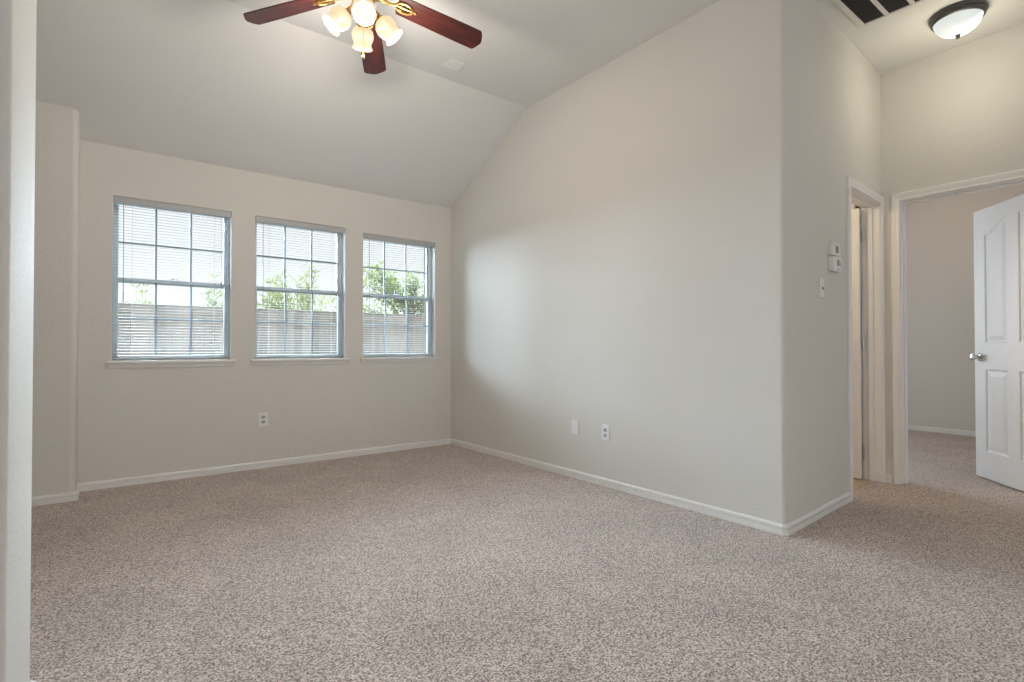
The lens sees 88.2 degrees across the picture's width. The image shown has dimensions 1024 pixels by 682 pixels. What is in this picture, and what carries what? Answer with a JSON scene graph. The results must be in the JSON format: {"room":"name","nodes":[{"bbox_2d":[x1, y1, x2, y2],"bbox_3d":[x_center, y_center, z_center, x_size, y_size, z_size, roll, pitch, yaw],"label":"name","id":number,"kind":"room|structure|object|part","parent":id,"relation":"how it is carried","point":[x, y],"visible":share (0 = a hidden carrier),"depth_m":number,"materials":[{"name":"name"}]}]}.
{"room":"empty living room","nodes":[
{"label":"empty living room","id":0,"kind":"room"},
{"bbox_2d":[0,0,36,681],"bbox_3d":[-2.099,-0.492,0.635,2.235,3.205,0.485,0,-1,-37],"label":"wall partition","id":1,"kind":"structure","parent":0,"point":[18,18],"depth_m":1.21,"materials":[{"name":"beige paint"}]},
{"bbox_2d":[32,100,79,496],"bbox_3d":[-3.860,-0.264,2.933,2.243,2.800,0.372,0,-1,-37],"label":"wall","id":2,"kind":"structure","parent":0,"point":[57,127],"depth_m":3.40,"materials":[{"name":"beige paint"}]},
{"bbox_2d":[77,140,450,482],"bbox_3d":[-1.880,-0.144,4.628,3.250,2.640,0.150,0,-1,-37],"label":"wall","id":3,"kind":"structure","parent":0,"point":[132,422],"depth_m":4.30,"materials":[{"name":"beige paint"}]},
{"bbox_2d":[106,198,235,367],"bbox_3d":[-2.596,-0.421,4.060,0.830,1.241,0.182,0,-1,-37],"label":"window","id":4,"kind":"structure","parent":3,"relation":"in","point":[141,363],"depth_m":4.05,"materials":[{"name":"white plastic"}]},
{"bbox_3d":[-2.624,-0.167,4.093,0.734,0.597,0.026,0,-1,-37],"label":"sash","id":5,"kind":"part","parent":4,"relation":"part of","materials":[{"name":"white plastic"}]},
{"bbox_3d":[-2.576,0.156,4.028,0.830,0.023,0.118,0,-1,-37],"label":"sill","id":6,"kind":"part","parent":4,"relation":"part of","materials":[{"name":"white paint"}]},
{"bbox_3d":[-2.641,-0.731,4.122,0.734,0.603,0.026,0,-1,-37],"label":"sash","id":7,"kind":"part","parent":4,"relation":"part of","materials":[{"name":"white plastic"}]},
{"bbox_2d":[113,196,230,359],"bbox_3d":[-2.577,-0.452,4.036,0.756,1.179,0.046,0,-1,-37],"label":"window blind","id":8,"kind":"object","parent":4,"relation":"attached to","point":[117,199],"visible":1,"depth_m":4.01,"materials":[{"name":"white plastic"}]},
{"bbox_3d":[-2.793,-0.440,3.880,0.001,1.127,0.028,0,-1,-37],"label":"ladder cord","id":9,"kind":"part","parent":8,"relation":"part of","materials":[{"name":"white fabric"}]},
{"bbox_3d":[-2.582,0.131,4.035,0.748,0.013,0.024,0,-1,-37],"label":"rail","id":10,"kind":"part","parent":8,"relation":"part of","materials":[{"name":"white plastic"}]},
{"bbox_3d":[-2.371,-0.436,4.204,0.001,1.127,0.028,0,-1,-37],"label":"ladder cord","id":11,"kind":"part","parent":8,"relation":"part of","materials":[{"name":"white fabric"}]},
{"bbox_3d":[-2.320,-0.735,4.216,0.002,0.522,0.004,0,-1,26],"label":"pull cord","id":12,"kind":"part","parent":8,"relation":"part of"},
{"bbox_2d":[31,438,450,506],"bbox_3d":[-2.631,1.016,3.776,5.237,0.057,0.268,0,-1,-37],"label":"baseboard","id":13,"kind":"structure","parent":3,"relation":"attached to","point":[88,486],"depth_m":4.16,"materials":[{"name":"white paint"}]},
{"bbox_2d":[258,412,267,426],"bbox_3d":[-2.063,0.651,4.378,0.072,0.116,0.009,0,-1,-37],"label":"electrical outlet","id":14,"kind":"object","parent":3,"relation":"attached to","point":[262,417],"visible":1,"depth_m":4.38,"materials":[{"name":"white plastic"}]},
{"bbox_2d":[250,222,349,365],"bbox_3d":[-1.854,-0.413,4.629,0.824,1.237,0.182,0,-1,-37],"label":"window","id":15,"kind":"structure","parent":3,"relation":"in","point":[308,360],"depth_m":4.66,"materials":[{"name":"white plastic"}]},
{"bbox_3d":[-1.899,-0.722,4.691,0.728,0.599,0.026,0,-1,-37],"label":"sash","id":16,"kind":"part","parent":15,"relation":"part of","materials":[{"name":"white plastic"}]},
{"bbox_3d":[-1.882,-0.161,4.662,0.728,0.597,0.026,0,-1,-37],"label":"sash","id":17,"kind":"part","parent":15,"relation":"part of","materials":[{"name":"white plastic"}]},
{"bbox_2d":[255,216,344,357],"bbox_3d":[-1.836,-0.443,4.605,0.750,1.175,0.046,0,-1,-37],"label":"window blind","id":18,"kind":"object","parent":15,"relation":"attached to","point":[263,220],"visible":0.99,"depth_m":4.58,"materials":[{"name":"white plastic"}]},
{"bbox_3d":[-2.049,-0.431,4.451,0.001,1.123,0.028,0,-1,-37],"label":"ladder cord","id":19,"kind":"part","parent":18,"relation":"part of","materials":[{"name":"white fabric"}]},
{"bbox_3d":[-1.840,0.138,4.604,0.742,0.013,0.024,0,-1,-37],"label":"rail","id":20,"kind":"part","parent":18,"relation":"part of","materials":[{"name":"white plastic"}]},
{"bbox_3d":[-1.581,-0.727,4.784,0.002,0.518,0.004,0,-1,26],"label":"pull cord","id":21,"kind":"part","parent":18,"relation":"part of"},
{"bbox_3d":[-1.835,0.163,4.597,0.824,0.023,0.118,0,-1,-37],"label":"sill","id":22,"kind":"part","parent":15,"relation":"part of","materials":[{"name":"white paint"}]},
{"bbox_2d":[360,238,438,362],"bbox_3d":[-1.119,-0.396,5.192,0.828,1.215,0.182,0,-1,-37],"label":"window","id":23,"kind":"structure","parent":3,"relation":"in","point":[393,359],"depth_m":5.28,"materials":[{"name":"white plastic"}]},
{"bbox_3d":[-1.164,-0.705,5.255,0.732,0.577,0.026,0,-1,-37],"label":"sash","id":24,"kind":"part","parent":23,"relation":"part of","materials":[{"name":"white plastic"}]},
{"bbox_3d":[-1.147,-0.154,5.226,0.732,0.597,0.026,0,-1,-37],"label":"sash","id":25,"kind":"part","parent":23,"relation":"part of","materials":[{"name":"white plastic"}]},
{"bbox_2d":[363,233,434,356],"bbox_3d":[-1.101,-0.426,5.169,0.754,1.153,0.046,0,-1,-37],"label":"window blind","id":26,"kind":"object","parent":23,"relation":"attached to","point":[366,236],"visible":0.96,"depth_m":5.14,"materials":[{"name":"white plastic"}]},
{"bbox_3d":[-1.105,0.144,5.168,0.746,0.013,0.024,0,-1,-37],"label":"rail","id":27,"kind":"part","parent":26,"relation":"part of","materials":[{"name":"white plastic"}]},
{"bbox_3d":[-1.100,0.169,5.161,0.828,0.023,0.118,0,-1,-37],"label":"sill","id":28,"kind":"part","parent":23,"relation":"part of","materials":[{"name":"white paint"}]},
{"bbox_3d":[-1.155,-0.423,5.239,0.758,1.160,0.066,0,-1,-37],"label":"frame","id":29,"kind":"part","parent":23,"relation":"part of","materials":[{"name":"white plastic"}]},
{"bbox_2d":[336,247,426,353],"bbox_3d":[-1.953,-0.018,4.722,3.250,2.750,0.090,0,-1,-37],"label":"wall","id":30,"kind":"structure","parent":0,"point":[425,302],"depth_m":5.54,"materials":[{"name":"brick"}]},
{"bbox_2d":[30,430,1023,681],"bbox_3d":[1.535,1.089,2.464,10.250,0.124,7.660,0,-1,-37],"label":"floor","id":31,"kind":"structure","parent":0,"point":[448,562],"depth_m":2.27,"materials":[{"name":"beige carpet"}]},
{"bbox_2d":[36,0,1023,207],"bbox_3d":[0.293,-1.761,1.543,7.120,0.787,7.660,0,-1,-37],"label":"ceiling","id":32,"kind":"structure","parent":0,"point":[290,97],"depth_m":3.63,"materials":[{"name":"paint"}]},
{"bbox_2d":[243,0,481,73],"bbox_3d":[-0.745,-1.754,2.775,1.284,0.532,1.275,0,-1,-37],"label":"ceiling fan","id":33,"kind":"object","parent":32,"relation":"hanging from","point":[372,27],"visible":1,"depth_m":2.87,"materials":[{"name":"brown wood"}]},
{"bbox_3d":[-1.208,-1.793,2.853,0.498,0.104,0.139,0,-1,9],"label":"blade","id":34,"kind":"part","parent":33,"relation":"part of","materials":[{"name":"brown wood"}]},
{"bbox_3d":[-0.899,-1.669,2.740,0.117,0.113,0.117,45,-16,-15],"label":"lamp shade","id":35,"kind":"part","parent":33,"relation":"part of","materials":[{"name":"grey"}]},
{"bbox_3d":[-0.821,-1.668,2.904,0.117,0.113,0.117,0,42,-17],"label":"lamp shade","id":36,"kind":"part","parent":33,"relation":"part of","materials":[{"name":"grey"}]},
{"bbox_3d":[-0.747,-1.670,2.667,0.117,0.113,0.117,0,-44,-17],"label":"lamp shade","id":37,"kind":"part","parent":33,"relation":"part of","materials":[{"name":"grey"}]},
{"bbox_3d":[-0.750,-1.681,2.677,0.047,0.070,0.047,0,-44,-17],"label":"light bulb","id":38,"kind":"part","parent":33,"relation":"part of","materials":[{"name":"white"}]},
{"bbox_3d":[-0.853,-1.789,3.210,0.139,0.104,0.498,0,-1,-9],"label":"blade","id":39,"kind":"part","parent":33,"relation":"part of","materials":[{"name":"brown wood"}]},
{"bbox_3d":[-0.666,-1.669,2.823,0.117,0.113,0.117,-44,12,-13],"label":"lamp shade","id":40,"kind":"part","parent":33,"relation":"part of","materials":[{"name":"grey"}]},
{"bbox_3d":[-0.402,-1.792,2.983,0.498,0.104,0.139,0,-1,-27],"label":"blade","id":41,"kind":"part","parent":33,"relation":"part of","materials":[{"name":"brown wood"}]},
{"bbox_2d":[444,58,464,70],"bbox_3d":[-0.417,-2.002,3.827,0.120,0.013,0.110,0,-1,-37],"label":"cover plate","id":42,"kind":"object","parent":32,"relation":"attached to","point":[453,64],"visible":1,"depth_m":3.81,"materials":[{"name":"white plastic"}]},
{"bbox_2d":[831,0,926,27],"bbox_3d":[2.188,-2.010,2.989,0.542,0.016,0.562,0,-1,-37],"label":"ceiling vent","id":43,"kind":"object","parent":32,"relation":"in","point":[864,13],"visible":1,"depth_m":3.18,"materials":[{"name":"white metal"}]},
{"bbox_2d":[928,0,988,38],"bbox_3d":[2.743,-1.935,3.248,0.284,0.160,0.284,0,-1,-37],"label":"flush ceiling light","id":44,"kind":"object","parent":32,"relation":"attached to","point":[956,20],"visible":1,"depth_m":3.18,"materials":[{"name":"white glass"}]},
{"bbox_3d":[2.743,-1.928,3.248,0.240,0.090,0.240,0,-1,-37],"label":"lamp shade","id":45,"kind":"part","parent":44,"relation":"part of","materials":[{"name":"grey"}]},
{"bbox_2d":[451,0,788,523],"bbox_3d":[0.412,-0.452,4.237,0.133,3.205,3.507,0,-1,-37],"label":"wall","id":46,"kind":"structure","parent":0,"point":[619,259],"depth_m":3.52,"materials":[{"name":"beige paint"}]},
{"bbox_2d":[572,419,577,434],"bbox_3d":[0.482,0.659,4.046,0.008,0.116,0.072,1,-1,-38],"label":"blank wall plate","id":47,"kind":"object","parent":46,"relation":"attached to","point":[574,421],"visible":1,"depth_m":4.04,"materials":[{"name":"white plastic"}]},
{"bbox_2d":[602,424,608,440],"bbox_3d":[0.672,0.660,3.801,0.009,0.116,0.072,1,-1,-38],"label":"electrical outlet","id":48,"kind":"object","parent":46,"relation":"attached to","point":[605,428],"visible":1,"depth_m":3.80,"materials":[{"name":"white plastic"}]},
{"bbox_2d":[450,438,850,535],"bbox_3d":[0.795,1.024,4.428,1.023,0.057,3.404,0,-1,-37],"label":"baseboard","id":49,"kind":"structure","parent":46,"relation":"attached to","point":[803,521],"depth_m":3.33,"materials":[{"name":"white paint"}]},
{"bbox_2d":[786,0,880,522],"bbox_3d":[2.107,-0.460,3.465,1.741,3.205,0.120,1,-1,-41],"label":"wall","id":50,"kind":"structure","parent":0,"point":[834,108],"depth_m":3.16,"materials":[{"name":"beige paint"}]},
{"bbox_2d":[819,278,824,297],"bbox_3d":[1.859,-0.317,3.158,0.072,0.116,0.020,1,-1,-41],"label":"light switch","id":51,"kind":"object","parent":50,"relation":"attached to","point":[821,281],"visible":1,"depth_m":3.15,"materials":[{"name":"white plastic"}]},
{"bbox_2d":[828,241,839,256],"bbox_3d":[2.000,-0.570,3.276,0.124,0.080,0.027,1,-1,-41],"label":"alarm keypad","id":52,"kind":"object","parent":50,"relation":"attached to","point":[833,247],"visible":1,"depth_m":3.25,"materials":[{"name":"white plastic"}]},
{"bbox_2d":[828,256,842,272],"bbox_3d":[2.007,-0.475,3.272,0.138,0.088,0.041,1,-1,-41],"label":"thermostat","id":53,"kind":"object","parent":50,"relation":"attached to","point":[835,264],"visible":1,"depth_m":3.24,"materials":[{"name":"white plastic"}]},
{"bbox_2d":[846,176,885,500],"bbox_3d":[2.447,-0.017,3.740,0.758,2.125,0.138,1,-1,-41],"label":"trim","id":54,"kind":"structure","parent":50,"relation":"attached to","point":[871,204],"depth_m":3.94,"materials":[{"name":"white paint"}]},
{"bbox_2d":[851,24,1023,477],"bbox_3d":[3.514,-0.465,3.080,0.120,3.205,6.200,0,-1,-37],"label":"wall","id":55,"kind":"structure","parent":0,"point":[956,114],"depth_m":3.65,"materials":[{"name":"beige paint"}]},
{"bbox_2d":[851,208,864,478],"bbox_3d":[2.433,0.020,4.232,0.169,2.038,0.665,1,-1,-39],"label":"door","id":56,"kind":"structure","parent":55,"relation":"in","point":[856,230],"depth_m":3.99,"materials":[{"name":"white paint"}]},
{"bbox_2d":[885,474,892,482],"bbox_3d":[2.781,1.018,3.907,0.016,0.057,0.061,0,-1,-37],"label":"baseboard","id":57,"kind":"structure","parent":55,"relation":"attached to","point":[889,478],"depth_m":3.90,"materials":[{"name":"white paint"}]},
{"bbox_2d":[891,169,1023,484],"bbox_3d":[3.138,-0.021,3.553,0.138,2.129,0.942,0,-1,-37],"label":"trim","id":58,"kind":"structure","parent":55,"relation":"attached to","point":[899,201],"depth_m":3.86,"materials":[{"name":"white paint"}]},
{"bbox_2d":[969,194,1023,491],"bbox_3d":[3.538,0.014,3.704,0.169,2.038,0.813,0,-1,11],"label":"door","id":59,"kind":"structure","parent":55,"relation":"in","point":[998,357],"depth_m":3.84,"materials":[{"name":"white paint"}]},
{"bbox_3d":[3.554,0.123,4.051,0.067,0.064,0.064,0,-1,11],"label":"knob","id":60,"kind":"part","parent":59,"relation":"part of","materials":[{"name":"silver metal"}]},
{"bbox_2d":[906,184,1023,430],"bbox_3d":[5.572,-0.259,5.539,0.120,2.850,4.800,0,-1,-37],"label":"wall","id":61,"kind":"structure","parent":0,"point":[939,232],"depth_m":6.16,"materials":[{"name":"beige paint"}]},
{"bbox_2d":[908,425,975,436],"bbox_3d":[5.517,1.036,5.483,0.016,0.057,4.800,0,-1,-37],"label":"baseboard","id":62,"kind":"structure","parent":61,"relation":"attached to","point":[910,427],"depth_m":6.14,"materials":[{"name":"white paint"}]},
{"label":"outside","id":63,"kind":"structure","parent":0,"visible":0},
{"bbox_3d":[-15.788,1.629,28.771,70.000,0.200,55.100,0,-1,-37],"label":"ground","id":64,"kind":"structure","parent":63,"visible":0},
{"bbox_2d":[125,284,158,347],"bbox_3d":[-6.231,0.146,8.799,0.898,2.315,1.059,0,-1,16],"label":"feathery shrub","id":65,"kind":"object","parent":64,"relation":"on","point":[138,285],"visible":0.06,"depth_m":8.76,"materials":[{"name":"green plant"}]},
{"bbox_2d":[198,273,223,306],"bbox_3d":[-5.304,0.032,9.471,1.422,2.560,1.535,0,-1,-37],"label":"feathery shrub","id":66,"kind":"object","parent":64,"relation":"on","point":[217,275],"visible":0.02,"depth_m":9.43,"materials":[{"name":"green plant"}]},
{"bbox_2d":[118,303,423,354],"bbox_3d":[-3.101,0.398,9.877,17.109,1.875,0.164,0,-1,-37],"label":"wooden fence","id":67,"kind":"object","parent":64,"relation":"on","point":[272,337],"visible":0.11,"depth_m":8.97,"materials":[{"name":"grey wood"}]},
{"bbox_3d":[-3.119,-0.451,9.820,17.000,0.091,0.029,0,-1,-37],"label":"rail","id":68,"kind":"part","parent":67,"relation":"part of","materials":[{"name":"grey wood"}]},
{"bbox_2d":[257,263,335,310],"bbox_3d":[-4.522,-0.189,11.392,2.907,3.051,3.094,0,-1,-25],"label":"feathery shrub","id":69,"kind":"object","parent":64,"relation":"on","point":[277,297],"visible":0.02,"depth_m":11.07,"materials":[{"name":"green plant"}]},
{"bbox_2d":[363,261,423,314],"bbox_3d":[-2.383,-0.324,13.293,3.612,3.404,2.128,0,-1,-37],"label":"leafy tree","id":70,"kind":"object","parent":64,"relation":"on","point":[394,289],"visible":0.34,"depth_m":12.84,"materials":[{"name":"green plant"}]}
]}

